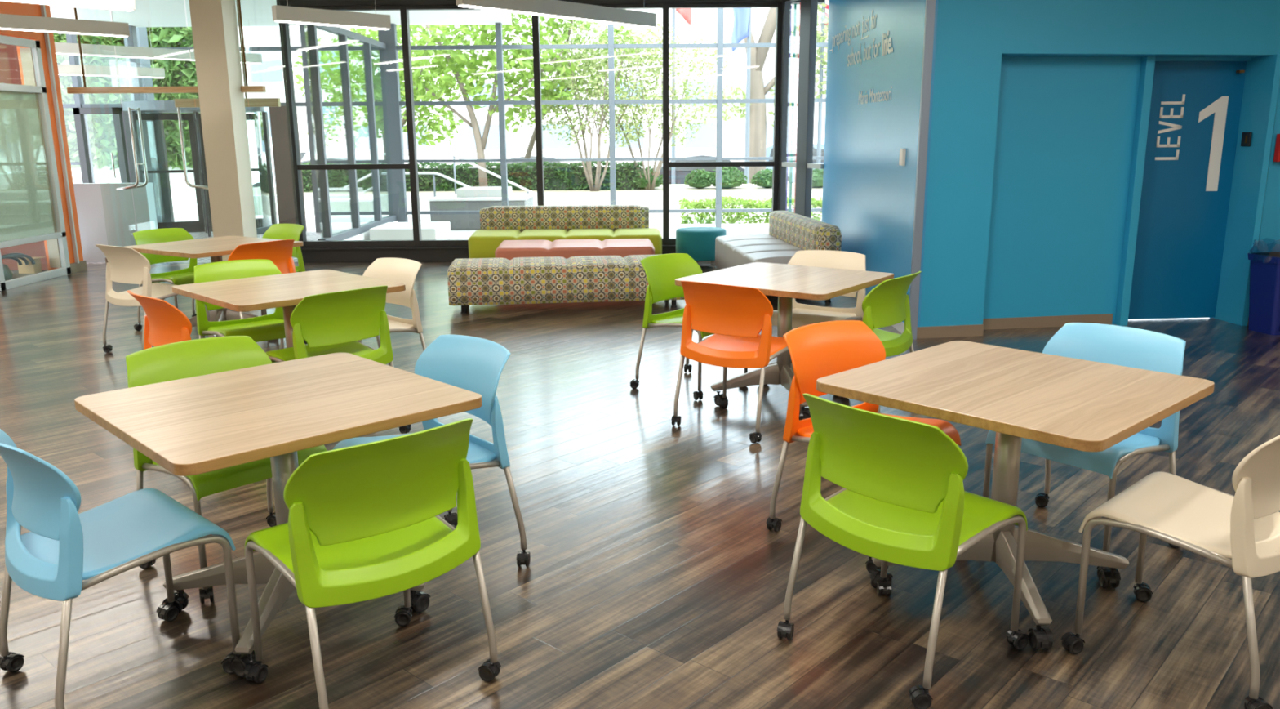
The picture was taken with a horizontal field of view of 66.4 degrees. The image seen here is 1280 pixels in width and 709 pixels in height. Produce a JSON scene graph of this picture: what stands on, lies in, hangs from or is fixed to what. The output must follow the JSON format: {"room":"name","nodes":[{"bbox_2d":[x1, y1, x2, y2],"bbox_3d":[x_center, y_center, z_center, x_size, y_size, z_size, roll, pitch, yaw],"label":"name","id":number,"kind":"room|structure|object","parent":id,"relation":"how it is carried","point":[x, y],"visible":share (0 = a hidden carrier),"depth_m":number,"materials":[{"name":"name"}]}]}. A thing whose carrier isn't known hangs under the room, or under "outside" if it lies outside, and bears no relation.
{"room":"school common area","nodes":[
{"label":"school common area","id":0,"kind":"room"},
{"bbox_2d":[0,43,48,270],"bbox_3d":[-8.045,-2.028,9.647,2.340,2.900,3.740,0,13,0],"label":"wall","id":1,"kind":"structure","parent":0,"point":[10,73],"depth_m":11.20,"materials":[{"name":"red brick"}]},
{"bbox_2d":[0,0,83,270],"bbox_3d":[-6.754,-2.488,10.458,0.230,3.420,1.720,0,13,0],"label":"wall","id":2,"kind":"structure","parent":0,"point":[6,7],"depth_m":11.10,"materials":[{"name":"orange paint"}]},
{"bbox_2d":[0,35,71,291],"bbox_3d":[-6.688,-2.050,10.424,0.175,2.580,1.300,0,13,0],"label":"window","id":3,"kind":"structure","parent":2,"relation":"in","point":[59,237],"depth_m":10.85,"materials":[{"name":"white paint"}]},
{"bbox_2d":[0,83,54,241],"bbox_3d":[-6.675,-2.048,10.439,0.010,1.630,1.090,0,13,0],"label":"glass panel","id":4,"kind":"object","parent":3,"relation":"attached to","point":[25,208],"visible":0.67,"depth_m":10.55,"materials":[{"name":"clear glass"}]},
{"bbox_2d":[40,4,79,262],"bbox_3d":[-6.623,-2.691,11.125,0.035,3.320,0.030,0,13,0],"label":"trim","id":5,"kind":"structure","parent":2,"relation":"attached to","point":[42,6],"depth_m":11.17,"materials":[{"name":"orange paint"}]},
{"bbox_2d":[73,182,157,262],"bbox_3d":[-6.622,-1.662,12.336,0.980,0.980,0.180,0,13,0],"label":"wall","id":6,"kind":"structure","parent":0,"point":[108,215],"depth_m":12.23,"materials":[{"name":"white paint"}]},
{"bbox_2d":[188,0,257,261],"bbox_3d":[-4.773,-2.725,11.217,0.355,3.320,0.400,0,13,0],"label":"column","id":7,"kind":"structure","parent":0,"point":[214,23],"depth_m":11.08,"materials":[{"name":"beige paint"}]},
{"bbox_2d":[49,0,511,26],"bbox_3d":[-6.786,-4.893,13.569,9.500,0.260,3.950,0,13,0],"label":"ceiling","id":8,"kind":"structure","parent":0,"point":[154,13],"depth_m":14.11,"materials":[{"name":"white paint"}]},
{"bbox_2d":[57,24,164,78],"bbox_3d":[-7.958,-4.476,14.225,0.085,0.824,1.909,12,18,44],"label":"linear pendant","id":9,"kind":"object","parent":8,"relation":"hanging from","point":[63,69],"visible":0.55,"depth_m":14.42,"materials":[{"name":"white metal"}]},
{"bbox_2d":[58,73,164,78],"bbox_3d":[-7.955,-4.080,14.315,0.069,0.012,1.869,12,18,44],"label":"diffuser","id":10,"kind":"object","parent":9,"relation":"attached to","point":[133,75],"depth_m":14.56,"materials":[{"name":"white"}]},
{"bbox_2d":[54,20,262,63],"bbox_3d":[-6.858,-4.472,13.716,0.086,0.624,3.185,11,17,41],"label":"linear pendant","id":11,"kind":"object","parent":8,"relation":"hanging from","point":[63,48],"visible":0.54,"depth_m":13.54,"materials":[{"name":"white metal"}]},
{"bbox_2d":[55,53,261,63],"bbox_3d":[-6.856,-4.173,13.783,0.069,0.012,3.145,11,17,41],"label":"diffuser","id":12,"kind":"object","parent":11,"relation":"attached to","point":[113,55],"depth_m":13.72,"materials":[{"name":"white plastic"}]},
{"bbox_2d":[174,0,280,107],"bbox_3d":[-5.268,-3.812,12.355,1.320,1.335,0.080,0,13,0],"label":"beam","id":13,"kind":"structure","parent":8,"relation":"hanging from","point":[249,102],"depth_m":12.45,"materials":[{"name":"brown wood"}]},
{"bbox_2d":[268,106,306,231],"bbox_3d":[-5.672,-2.969,15.774,0.300,2.000,0.400,0,13,0],"label":"wall","id":14,"kind":"structure","parent":0,"point":[277,115],"depth_m":15.57,"materials":[{"name":"stone"}]},
{"bbox_2d":[0,216,1279,708],"bbox_3d":[-2.251,-0.076,7.668,18.500,0.120,23.000,0,13,0],"label":"floor","id":15,"kind":"structure","parent":0,"point":[655,576],"depth_m":3.47,"materials":[{"name":"brown wood"}]},
{"bbox_2d":[66,33,122,182],"bbox_3d":[-8.498,-3.742,15.656,0.950,3.600,0.140,0,13,0],"label":"window","id":16,"kind":"structure","parent":15,"relation":"on","point":[77,81],"depth_m":15.54,"materials":[{"name":"grey metal"}]},
{"bbox_2d":[72,106,130,182],"bbox_3d":[-8.602,-2.937,15.729,0.720,2.000,0.152,0,13,0],"label":"door","id":17,"kind":"structure","parent":16,"relation":"attached to","point":[116,112],"depth_m":15.60,"materials":[{"name":"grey metal"}]},
{"bbox_2d":[0,428,239,708],"bbox_3d":[-1.531,0.548,2.790,0.565,0.800,0.541,11,17,42],"label":"cafe chair","id":18,"kind":"object","parent":15,"relation":"on","point":[64,547],"visible":0.98,"depth_m":2.68,"materials":[{"name":"blue plastic"}]},
{"bbox_2d":[124,26,162,222],"bbox_3d":[-8.651,-4.206,17.079,0.280,3.920,0.280,0,13,0],"label":"pier","id":19,"kind":"object","parent":15,"relation":"on","point":[141,32],"visible":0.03,"depth_m":16.97,"materials":[{"name":"grey"}]},
{"bbox_2d":[95,244,205,352],"bbox_3d":[-3.579,-0.420,7.140,0.562,0.800,0.536,8,15,32],"label":"cafe chair","id":20,"kind":"object","parent":15,"relation":"on","point":[124,264],"visible":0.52,"depth_m":6.93,"materials":[{"name":"beige plastic"}]},
{"bbox_2d":[126,290,191,349],"bbox_3d":[-2.246,0.058,4.981,0.552,0.800,0.536,12,17,43],"label":"cafe chair","id":21,"kind":"object","parent":15,"relation":"on","point":[165,323],"visible":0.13,"depth_m":4.72,"materials":[{"name":"orange plastic"}]},
{"bbox_2d":[132,227,229,330],"bbox_3d":[-3.759,-0.613,7.999,0.536,0.800,0.590,7,14,28],"label":"cafe chair","id":22,"kind":"object","parent":15,"relation":"on","point":[184,276],"visible":0.49,"depth_m":8.01,"materials":[{"name":"green plastic"}]},
{"bbox_2d":[126,25,245,222],"bbox_3d":[-7.123,-3.752,15.656,1.800,3.600,0.140,0,13,0],"label":"window","id":23,"kind":"structure","parent":15,"relation":"on","point":[132,38],"depth_m":15.57,"materials":[{"name":"grey metal"}]},
{"bbox_2d":[121,100,276,236],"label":"door","id":24,"kind":"structure","parent":15,"relation":"on","point":[156,108],"depth_m":15.89,"materials":[{"name":"grey metal"}]},
{"bbox_2d":[124,235,302,337],"bbox_3d":[-3.240,-0.482,7.545,0.935,0.738,0.935,8,15,33],"label":"cafe table","id":25,"kind":"object","parent":15,"relation":"on","point":[215,247],"visible":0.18,"depth_m":7.45,"materials":[{"name":"brown wood"}]},
{"bbox_2d":[125,335,327,604],"bbox_3d":[-1.474,0.378,3.541,0.556,0.799,0.568,10,17,40],"label":"cafe chair","id":26,"kind":"object","parent":15,"relation":"on","point":[210,355],"visible":0.38,"depth_m":3.50,"materials":[{"name":"green plastic"}]},
{"bbox_2d":[194,258,285,348],"bbox_3d":[-2.311,-0.141,5.863,0.586,0.800,0.552,-12,17,-41],"label":"cafe chair","id":27,"kind":"object","parent":15,"relation":"on","point":[268,326],"visible":0.42,"depth_m":5.86,"materials":[{"name":"green plastic"}]},
{"bbox_2d":[205,239,306,343],"bbox_3d":[-2.872,-0.456,7.274,0.557,0.800,0.584,8,15,34],"label":"cafe chair","id":28,"kind":"object","parent":15,"relation":"on","point":[279,251],"visible":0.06,"depth_m":7.12,"materials":[{"name":"orange plastic"}]},
{"bbox_2d":[74,352,482,677],"bbox_3d":[-1.134,0.493,3.158,0.935,0.738,0.935,-12,17,-43],"label":"cafe table","id":29,"kind":"object","parent":15,"relation":"on","point":[193,425],"visible":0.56,"depth_m":2.99,"materials":[{"name":"brown wood"}]},
{"bbox_2d":[261,223,305,315],"bbox_3d":[-3.145,-0.685,8.299,0.546,0.800,0.557,9,16,37],"label":"cafe chair","id":30,"kind":"object","parent":15,"relation":"on","point":[276,231],"visible":0.23,"depth_m":8.37,"materials":[{"name":"green plastic"}]},
{"bbox_2d":[171,269,405,347],"bbox_3d":[-1.927,-0.020,5.455,0.935,0.738,0.935,-13,18,-43],"label":"cafe table","id":31,"kind":"object","parent":15,"relation":"on","point":[286,291],"visible":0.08,"depth_m":5.31,"materials":[{"name":"brown wood"}]},
{"bbox_2d":[265,285,411,433],"bbox_3d":[-1.597,0.033,5.071,0.573,0.800,0.562,11,17,41],"label":"cafe chair","id":32,"kind":"object","parent":15,"relation":"on","point":[330,322],"visible":0.59,"depth_m":4.89,"materials":[{"name":"green plastic"}]},
{"bbox_2d":[299,24,389,231],"bbox_3d":[-4.655,-3.770,15.656,1.305,3.600,0.140,0,13,0],"label":"window","id":33,"kind":"structure","parent":15,"relation":"on","point":[302,27],"depth_m":15.58,"materials":[{"name":"grey metal"}]},
{"bbox_2d":[244,417,501,708],"bbox_3d":[-0.772,0.554,2.739,0.570,0.800,0.563,-12,17,-41],"label":"cafe chair","id":34,"kind":"object","parent":15,"relation":"on","point":[364,523],"visible":1,"depth_m":2.57,"materials":[{"name":"green plastic"}]},
{"bbox_2d":[356,257,426,350],"bbox_3d":[-1.625,-0.151,5.887,0.585,0.800,0.565,11,17,41],"label":"cafe chair","id":35,"kind":"object","parent":15,"relation":"on","point":[401,270],"visible":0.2,"depth_m":5.92,"materials":[{"name":"beige plastic"}]},
{"bbox_2d":[332,333,530,566],"bbox_3d":[-0.768,0.376,3.526,0.548,0.799,0.586,-12,17,-41],"label":"cafe chair","id":36,"kind":"object","parent":15,"relation":"on","point":[471,363],"visible":0.46,"depth_m":3.56,"materials":[{"name":"blue plastic"}]},
{"bbox_2d":[377,23,500,222],"bbox_3d":[-3.171,-3.781,15.656,1.835,3.600,0.140,0,13,0],"label":"window","id":37,"kind":"structure","parent":15,"relation":"on","point":[388,57],"depth_m":15.59,"materials":[{"name":"grey metal"}]},
{"bbox_2d":[301,23,675,262],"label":"window","id":38,"kind":"structure","parent":15,"relation":"on","point":[343,34],"depth_m":12.50,"materials":[{"name":"grey metal"}]},
{"bbox_2d":[300,244,675,249],"bbox_3d":[-1.245,-1.351,12.211,5.970,0.020,0.260,0,13,0],"label":"window sill","id":39,"kind":"structure","parent":38,"relation":"on","point":[663,246],"depth_m":12.08,"materials":[{"name":"brown metal"}]},
{"bbox_2d":[279,5,413,247],"bbox_3d":[-3.537,-2.730,11.890,1.440,2.845,0.130,0,13,0],"label":"window","id":40,"kind":"structure","parent":39,"relation":"on","point":[296,168],"depth_m":11.93,"materials":[{"name":"brown metal"}]},
{"bbox_2d":[400,4,483,246],"bbox_3d":[-2.042,-2.741,11.890,1.550,2.845,0.130,0,13,0],"label":"window","id":41,"kind":"structure","parent":39,"relation":"on","point":[404,10],"depth_m":11.83,"materials":[{"name":"brown metal"}]},
{"bbox_2d":[531,3,662,244],"bbox_3d":[-0.495,-2.752,11.890,1.545,2.845,0.130,0,13,0],"label":"window","id":42,"kind":"structure","parent":39,"relation":"on","point":[535,20],"depth_m":11.73,"materials":[{"name":"brown metal"}]},
{"bbox_2d":[662,2,782,244],"bbox_3d":[0.999,-2.764,11.890,1.442,2.845,0.130,0,13,0],"label":"window","id":43,"kind":"structure","parent":39,"relation":"on","point":[667,164],"depth_m":11.81,"materials":[{"name":"brown metal"}]},
{"bbox_2d":[276,0,824,217],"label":"window","id":44,"kind":"structure","parent":15,"relation":"on","point":[804,164],"depth_m":11.49,"materials":[{"name":"black metal"}]},
{"bbox_2d":[467,204,662,257],"bbox_3d":[-0.852,-1.359,11.419,2.190,0.709,0.800,-1,13,-1],"label":"sofa","id":45,"kind":"object","parent":15,"relation":"on","point":[498,224],"visible":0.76,"depth_m":11.55,"materials":[{"name":"fabric"}]},
{"bbox_2d":[447,253,684,313],"bbox_3d":[-0.654,-0.661,8.941,2.120,0.437,0.660,-2,13,-6],"label":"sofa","id":46,"kind":"object","parent":15,"relation":"on","point":[584,278],"visible":0.81,"depth_m":8.61,"materials":[{"name":"fabric"}]},
{"bbox_2d":[494,238,654,259],"bbox_3d":[-0.671,-0.974,10.316,1.620,0.442,0.780,-1,13,-2],"label":"ottoman","id":47,"kind":"object","parent":15,"relation":"on","point":[566,248],"visible":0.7,"depth_m":9.93,"materials":[{"name":"fabric"}]},
{"bbox_2d":[630,253,747,399],"bbox_3d":[0.318,-0.193,6.007,0.557,0.800,0.606,10,17,39],"label":"cafe chair","id":48,"kind":"object","parent":15,"relation":"on","point":[661,270],"visible":0.56,"depth_m":6.03,"materials":[{"name":"green plastic"}]},
{"bbox_2d":[675,226,726,268],"bbox_3d":[0.716,-1.254,11.487,0.590,0.453,0.590,0,13,0],"label":"round ottoman","id":49,"kind":"object","parent":15,"relation":"on","point":[699,242],"visible":0.65,"depth_m":11.22,"materials":[{"name":"teal fabric"}]},
{"bbox_2d":[671,280,803,443],"bbox_3d":[0.524,-0.016,5.217,0.566,0.800,0.562,9,16,36],"label":"cafe chair","id":50,"kind":"object","parent":15,"relation":"on","point":[736,315],"visible":0.9,"depth_m":5.00,"materials":[{"name":"orange plastic"}]},
{"bbox_2d":[715,210,841,302],"bbox_3d":[1.343,-1.028,9.895,0.820,0.704,2.120,-2,13,-5],"label":"sofa","id":51,"kind":"object","parent":15,"relation":"on","point":[789,233],"visible":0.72,"depth_m":9.63,"materials":[{"name":"fabric"}]},
{"bbox_2d":[675,262,893,418],"bbox_3d":[0.833,-0.084,5.649,0.935,0.738,0.935,9,16,36],"label":"cafe table","id":52,"kind":"object","parent":15,"relation":"on","point":[787,282],"visible":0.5,"depth_m":5.57,"materials":[{"name":"brown wood"}]},
{"bbox_2d":[764,249,866,385],"bbox_3d":[1.085,-0.224,6.119,0.574,0.800,0.542,7,15,31],"label":"cafe chair","id":53,"kind":"object","parent":15,"relation":"on","point":[802,314],"visible":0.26,"depth_m":6.16,"materials":[{"name":"beige plastic"}]},
{"bbox_2d":[804,271,921,413],"bbox_3d":[1.234,-0.068,5.423,0.556,0.800,0.588,10,16,38],"label":"cafe chair","id":54,"kind":"object","parent":15,"relation":"on","point":[887,304],"visible":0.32,"depth_m":5.20,"materials":[{"name":"green plastic"}]},
{"bbox_2d":[765,320,960,573],"bbox_3d":[0.868,0.314,3.748,0.546,0.800,0.558,-10,16,-37],"label":"cafe chair","id":55,"kind":"object","parent":15,"relation":"on","point":[817,350],"visible":0.41,"depth_m":3.80,"materials":[{"name":"orange plastic"}]},
{"bbox_2d":[777,393,1029,708],"bbox_3d":[0.799,0.499,2.930,0.566,0.800,0.555,-11,16,-38],"label":"cafe chair","id":56,"kind":"object","parent":15,"relation":"on","point":[903,500],"visible":1,"depth_m":2.76,"materials":[{"name":"green plastic"}]},
{"bbox_2d":[816,340,1214,650],"bbox_3d":[1.226,0.446,3.288,0.935,0.738,0.935,-12,17,-42],"label":"cafe table","id":57,"kind":"object","parent":15,"relation":"on","point":[1016,394],"visible":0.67,"depth_m":3.16,"materials":[{"name":"brown wood"}]},
{"bbox_2d":[982,322,1186,576],"bbox_3d":[1.664,0.325,3.673,0.558,0.800,0.605,-10,16,-36],"label":"cafe chair","id":58,"kind":"object","parent":15,"relation":"on","point":[1121,345],"visible":0.42,"depth_m":3.62,"materials":[{"name":"blue plastic"}]},
{"bbox_2d":[1060,435,1279,708],"bbox_3d":[1.655,0.507,2.865,0.571,0.800,0.556,-12,17,-42],"label":"cafe chair","id":59,"kind":"object","parent":15,"relation":"on","point":[1215,525],"visible":1,"depth_m":2.76,"materials":[{"name":"beige plastic"}]},
{"bbox_2d":[1247,239,1279,334],"bbox_3d":[5.016,-0.531,7.556,0.602,0.712,0.368,-3,13,-12],"label":"recycling bin","id":60,"kind":"object","parent":15,"relation":"on","point":[1264,267],"visible":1,"depth_m":7.50,"materials":[{"name":"blue plastic"}]},
{"bbox_2d":[822,0,938,339],"bbox_3d":[2.081,-2.218,8.976,0.090,3.420,3.958,0,13,0],"label":"wall panel","id":61,"kind":"object","parent":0,"point":[881,55],"visible":1,"depth_m":8.32,"materials":[{"name":"blue laminate"}]},
{"bbox_2d":[920,0,1142,326],"bbox_3d":[2.965,-1.896,7.522,1.762,3.420,0.900,0,13,0],"label":"wall","id":62,"kind":"structure","parent":0,"point":[1030,159],"depth_m":7.49,"materials":[{"name":"paint"}]},
{"bbox_2d":[916,324,983,338],"bbox_3d":[2.371,-0.177,7.495,0.558,0.088,0.018,-2,13,-9],"label":"baseboard","id":63,"kind":"structure","parent":62,"relation":"attached to","point":[954,331],"depth_m":7.49,"materials":[{"name":"brown wood"}]},
{"bbox_2d":[982,313,1112,329],"bbox_3d":[3.264,-0.265,7.851,1.145,0.088,0.023,-2,13,-9],"label":"baseboard","id":64,"kind":"structure","parent":62,"relation":"attached to","point":[1104,318],"depth_m":7.83,"materials":[{"name":"beige rubber"}]},
{"bbox_2d":[1115,55,1155,325],"bbox_3d":[3.886,-1.282,7.801,0.070,2.085,0.329,0,13,0],"label":"door frame","id":65,"kind":"structure","parent":62,"relation":"attached to","point":[1148,63],"depth_m":7.65,"materials":[{"name":"blue paint"}]},
{"bbox_2d":[1001,0,1279,57],"bbox_3d":[4.798,-2.969,7.482,4.426,1.335,0.807,-1,13,-4],"label":"wall","id":66,"kind":"structure","parent":0,"point":[1032,28],"depth_m":7.21,"materials":[{"name":"paint"}]},
{"bbox_2d":[1128,57,1251,319],"bbox_3d":[4.347,-1.332,7.991,0.873,2.077,0.302,-2,13,-5],"label":"door","id":67,"kind":"structure","parent":66,"relation":"in","point":[1196,104],"depth_m":7.89,"materials":[{"name":"blue paint"}]},
{"bbox_2d":[1213,54,1279,325],"bbox_3d":[5.898,-1.310,7.863,2.206,2.085,0.403,-1,13,-3],"label":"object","id":68,"kind":"structure","parent":66,"relation":"attached to","point":[1254,207],"depth_m":7.71,"materials":[{"name":"blue paint"}]},
{"bbox_3d":[-0.121,-2.875,3.630,14.200,0.250,16.350,0,13,0],"label":"ceiling","id":69,"kind":"structure","parent":0,"visible":0},
{"bbox_2d":[0,13,129,37],"bbox_3d":[-6.417,-3.620,9.571,0.086,0.824,2.600,11,17,41],"label":"linear pendant","id":70,"kind":"object","parent":69,"relation":"hanging from","point":[7,21],"visible":1,"depth_m":10.09,"materials":[{"name":"white metal"}]},
{"bbox_2d":[0,27,127,37],"bbox_3d":[-6.414,-3.224,9.660,0.069,0.012,2.560,11,17,41],"label":"diffuser","id":71,"kind":"object","parent":70,"relation":"attached to","point":[60,30],"depth_m":10.18,"materials":[{"name":"white plastic"}]},
{"bbox_2d":[0,0,135,11],"bbox_3d":[-5.247,-3.201,7.632,0.085,0.804,2.400,11,17,41],"label":"linear pendant","id":72,"kind":"object","parent":69,"relation":"hanging from","point":[116,5],"visible":1,"depth_m":8.31,"materials":[{"name":"white"}]},
{"bbox_2d":[66,0,266,93],"bbox_3d":[-5.478,-3.701,11.170,2.260,1.385,0.090,0,13,0],"label":"beam","id":73,"kind":"structure","parent":69,"relation":"hanging from","point":[102,90],"depth_m":11.27,"materials":[{"name":"brown wood"}]},
{"bbox_2d":[271,0,391,30],"bbox_3d":[-3.022,-3.646,9.572,1.216,0.824,0.085,-13,18,-43],"label":"linear pendant","id":74,"kind":"object","parent":69,"relation":"hanging from","point":[284,14],"visible":1,"depth_m":9.58,"materials":[{"name":"white metal"}]},
{"bbox_2d":[275,20,389,30],"bbox_3d":[-3.019,-3.250,9.661,1.176,0.012,0.069,-13,18,-43],"label":"diffuser","id":75,"kind":"object","parent":74,"relation":"attached to","point":[328,23],"depth_m":9.69,"materials":[{"name":"white"}]},
{"bbox_2d":[455,0,656,28],"bbox_3d":[-0.696,-3.551,9.075,0.085,0.824,2.531,10,17,40],"label":"linear pendant","id":76,"kind":"object","parent":69,"relation":"hanging from","point":[549,8],"visible":1,"depth_m":9.12,"materials":[{"name":"white metal"}]},
{"bbox_3d":[-5.331,-2.770,11.616,2.340,3.400,0.012,0,13,0],"label":"glass wall","id":77,"kind":"structure","parent":0,"visible":0},
{"bbox_2d":[116,107,148,190],"bbox_3d":[-6.117,-2.452,11.697,0.327,0.965,0.150,0,13,0],"label":"handle","id":78,"kind":"object","parent":77,"relation":"attached to","point":[135,185],"visible":1,"depth_m":11.70,"materials":[{"name":"silver metal"}]},
{"label":"outside","id":79,"kind":"structure","parent":0,"visible":0},
{"bbox_3d":[-0.051,-6.842,40.488,160.000,0.180,34.000,0,13,0],"label":"road","id":80,"kind":"object","parent":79,"visible":0},
{"bbox_2d":[251,148,382,186],"bbox_3d":[-11.025,-6.044,32.957,4.640,1.740,1.915,0,13,2],"label":"parked car","id":81,"kind":"object","parent":80,"relation":"on","point":[360,153],"visible":0.03,"depth_m":32.09,"materials":[{"name":"white paint"}]},
{"bbox_2d":[655,154,744,183],"bbox_3d":[2.186,-5.930,32.702,4.640,1.440,1.915,-1,13,-3],"label":"parked car","id":82,"kind":"object","parent":80,"relation":"on","point":[681,172],"visible":0.02,"depth_m":31.77,"materials":[{"name":"black paint"}]},
{"bbox_2d":[731,8,751,183],"bbox_3d":[2.799,-8.585,27.192,0.646,9.000,0.206,-5,14,-20],"label":"flagpole","id":83,"kind":"object","parent":80,"relation":"on","point":[742,16],"visible":0.69,"depth_m":27.20,"materials":[{"name":"grey metal"}]},
{"bbox_2d":[707,1,829,183],"bbox_3d":[4.498,-8.755,28.765,5.144,8.614,2.318,0,13,0],"label":"street tree","id":84,"kind":"object","parent":80,"relation":"on","point":[757,124],"visible":0.22,"depth_m":28.85,"materials":[{"name":"green plant"}]},
{"bbox_2d":[816,0,829,163],"bbox_3d":[5.608,-8.957,28.745,0.647,9.000,0.206,0,13,0],"label":"flagpole","id":85,"kind":"object","parent":80,"relation":"on","point":[826,2],"visible":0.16,"depth_m":28.96,"materials":[{"name":"grey metal"}]},
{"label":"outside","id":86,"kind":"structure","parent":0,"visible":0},
{"bbox_2d":[358,4,827,168],"bbox_3d":[6.864,-18.419,62.181,46.400,12.500,10.600,0,13,0],"label":"stone building","id":87,"kind":"structure","parent":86,"point":[704,24],"depth_m":58.29,"materials":[{"name":"stone"}]},
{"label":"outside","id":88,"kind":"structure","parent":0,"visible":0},
{"bbox_2d":[173,211,822,239],"bbox_3d":[-0.017,-2.347,18.098,120.000,0.280,11.660,0,13,0],"label":"ground","id":89,"kind":"structure","parent":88,"point":[655,220],"depth_m":17.02,"materials":[{"name":"white concrete"}]},
{"bbox_2d":[58,27,199,217],"bbox_3d":[-12.540,-5.442,19.049,9.000,5.520,0.400,0,13,0],"label":"wall","id":90,"kind":"structure","parent":89,"relation":"on","point":[183,196],"depth_m":19.31,"materials":[{"name":"white stone"}]},
{"bbox_2d":[53,26,200,170],"bbox_3d":[-11.354,-5.730,18.620,6.706,4.463,0.577,0,13,0],"label":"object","id":91,"kind":"object","parent":90,"relation":"attached to","point":[166,37],"visible":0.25,"depth_m":18.78,"materials":[{"name":"green plant"}]},
{"bbox_2d":[343,220,398,239],"bbox_3d":[-4.002,-1.642,14.201,0.120,0.280,3.760,0,13,0],"label":"curb","id":92,"kind":"object","parent":89,"relation":"on","point":[366,235],"visible":0.14,"depth_m":13.88,"materials":[{"name":"white concrete"}]},
{"bbox_2d":[293,25,466,163],"bbox_3d":[-6.217,-6.517,23.618,4.154,5.527,2.467,0,13,0],"label":"dense tree","id":93,"kind":"object","parent":89,"relation":"on","point":[335,75],"visible":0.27,"depth_m":23.54,"materials":[{"name":"green plant"}]},
{"bbox_2d":[368,221,450,239],"bbox_3d":[-3.388,-1.787,14.507,0.950,0.260,1.100,0,13,0],"label":"stone ledge","id":94,"kind":"object","parent":89,"relation":"on","point":[437,229],"visible":0.71,"depth_m":13.97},
{"bbox_2d":[427,186,534,229],"bbox_3d":[-2.719,-2.560,16.999,1.640,0.660,1.340,0,13,0],"label":"concrete planter","id":95,"kind":"object","parent":89,"relation":"on","point":[468,197],"visible":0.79,"depth_m":16.40,"materials":[{"name":"white concrete"}]},
{"bbox_2d":[252,182,822,195],"bbox_3d":[-0.026,-3.525,21.861,40.000,0.360,3.600,0,13,0],"label":"planting bed","id":96,"kind":"object","parent":89,"relation":"on","point":[673,187],"visible":0.02,"depth_m":21.12,"materials":[{"name":"soil"}]},
{"bbox_2d":[351,12,578,186],"bbox_3d":[-3.559,-5.499,20.070,4.919,4.339,2.073,0,13,0],"label":"maple tree","id":97,"kind":"object","parent":96,"relation":"on","point":[452,57],"visible":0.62,"depth_m":19.88,"materials":[{"name":"green plant"}]},
{"bbox_2d":[301,160,643,191],"bbox_3d":[-3.771,-3.946,21.637,7.770,0.701,0.827,0,13,0],"label":"clipped hedge","id":98,"kind":"object","parent":96,"relation":"on","point":[560,176],"visible":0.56,"depth_m":21.35,"materials":[{"name":"green plant"}]},
{"bbox_2d":[514,15,640,163],"bbox_3d":[-1.403,-6.043,21.793,2.915,4.666,1.827,0,13,0],"label":"slender tree","id":99,"kind":"object","parent":96,"relation":"on","point":[550,22],"visible":0.17,"depth_m":21.57,"materials":[{"name":"green plant"}]},
{"bbox_2d":[515,19,673,191],"bbox_3d":[-0.933,-5.229,20.530,3.339,3.610,1.817,0,13,0],"label":"tree","id":100,"kind":"object","parent":96,"relation":"on","point":[588,172],"visible":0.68,"depth_m":20.47,"materials":[{"name":"green plant"}]},
{"bbox_2d":[577,17,729,189],"bbox_3d":[0.269,-5.334,20.953,3.271,3.613,1.739,1,13,7],"label":"tree","id":101,"kind":"object","parent":96,"relation":"on","point":[655,74],"visible":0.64,"depth_m":20.81,"materials":[{"name":"green plant"}]},
{"bbox_2d":[709,166,747,188],"bbox_3d":[1.919,-3.916,21.562,0.926,0.507,0.845,0,13,0],"label":"round shrub","id":102,"kind":"object","parent":96,"relation":"on","point":[730,179],"visible":0.82,"depth_m":21.34,"materials":[{"name":"green plant"}]},
{"bbox_2d":[253,191,822,214],"bbox_3d":[2.977,-3.127,19.957,22.000,0.380,0.300,0,13,0],"label":"wall","id":103,"kind":"structure","parent":89,"relation":"on","point":[338,202],"depth_m":19.80,"materials":[{"name":"concrete"}]},
{"bbox_2d":[494,22,609,205],"bbox_3d":[-1.372,-3.648,15.690,1.760,3.900,0.140,0,13,0],"label":"window","id":104,"kind":"structure","parent":89,"relation":"on","point":[499,38],"depth_m":15.56,"materials":[{"name":"grey metal"}]},
{"bbox_2d":[608,23,717,213],"bbox_3d":[0.368,-3.661,15.690,1.720,3.900,0.140,0,13,0],"label":"window","id":105,"kind":"structure","parent":89,"relation":"on","point":[611,46],"depth_m":15.56,"materials":[{"name":"grey metal"}]},
{"bbox_2d":[678,195,822,223],"bbox_3d":[2.660,-2.643,17.801,3.927,0.481,1.406,0,13,0],"label":"ground cover","id":106,"kind":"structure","parent":89,"relation":"on","point":[750,203],"depth_m":17.22,"materials":[{"name":"green plant"}]},
{"bbox_2d":[715,8,827,227],"bbox_3d":[2.103,-3.674,15.690,1.750,3.900,0.140,0,13,0],"label":"window","id":107,"kind":"structure","parent":89,"relation":"on","point":[721,45],"depth_m":15.56,"materials":[{"name":"grey metal"}]},
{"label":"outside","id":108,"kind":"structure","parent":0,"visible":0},
{"bbox_2d":[237,26,368,168],"bbox_3d":[-29.654,-20.798,65.965,25.000,16.000,10.050,0,13,0],"label":"office building","id":109,"kind":"structure","parent":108,"point":[268,73],"depth_m":61.59,"materials":[{"name":"concrete"}]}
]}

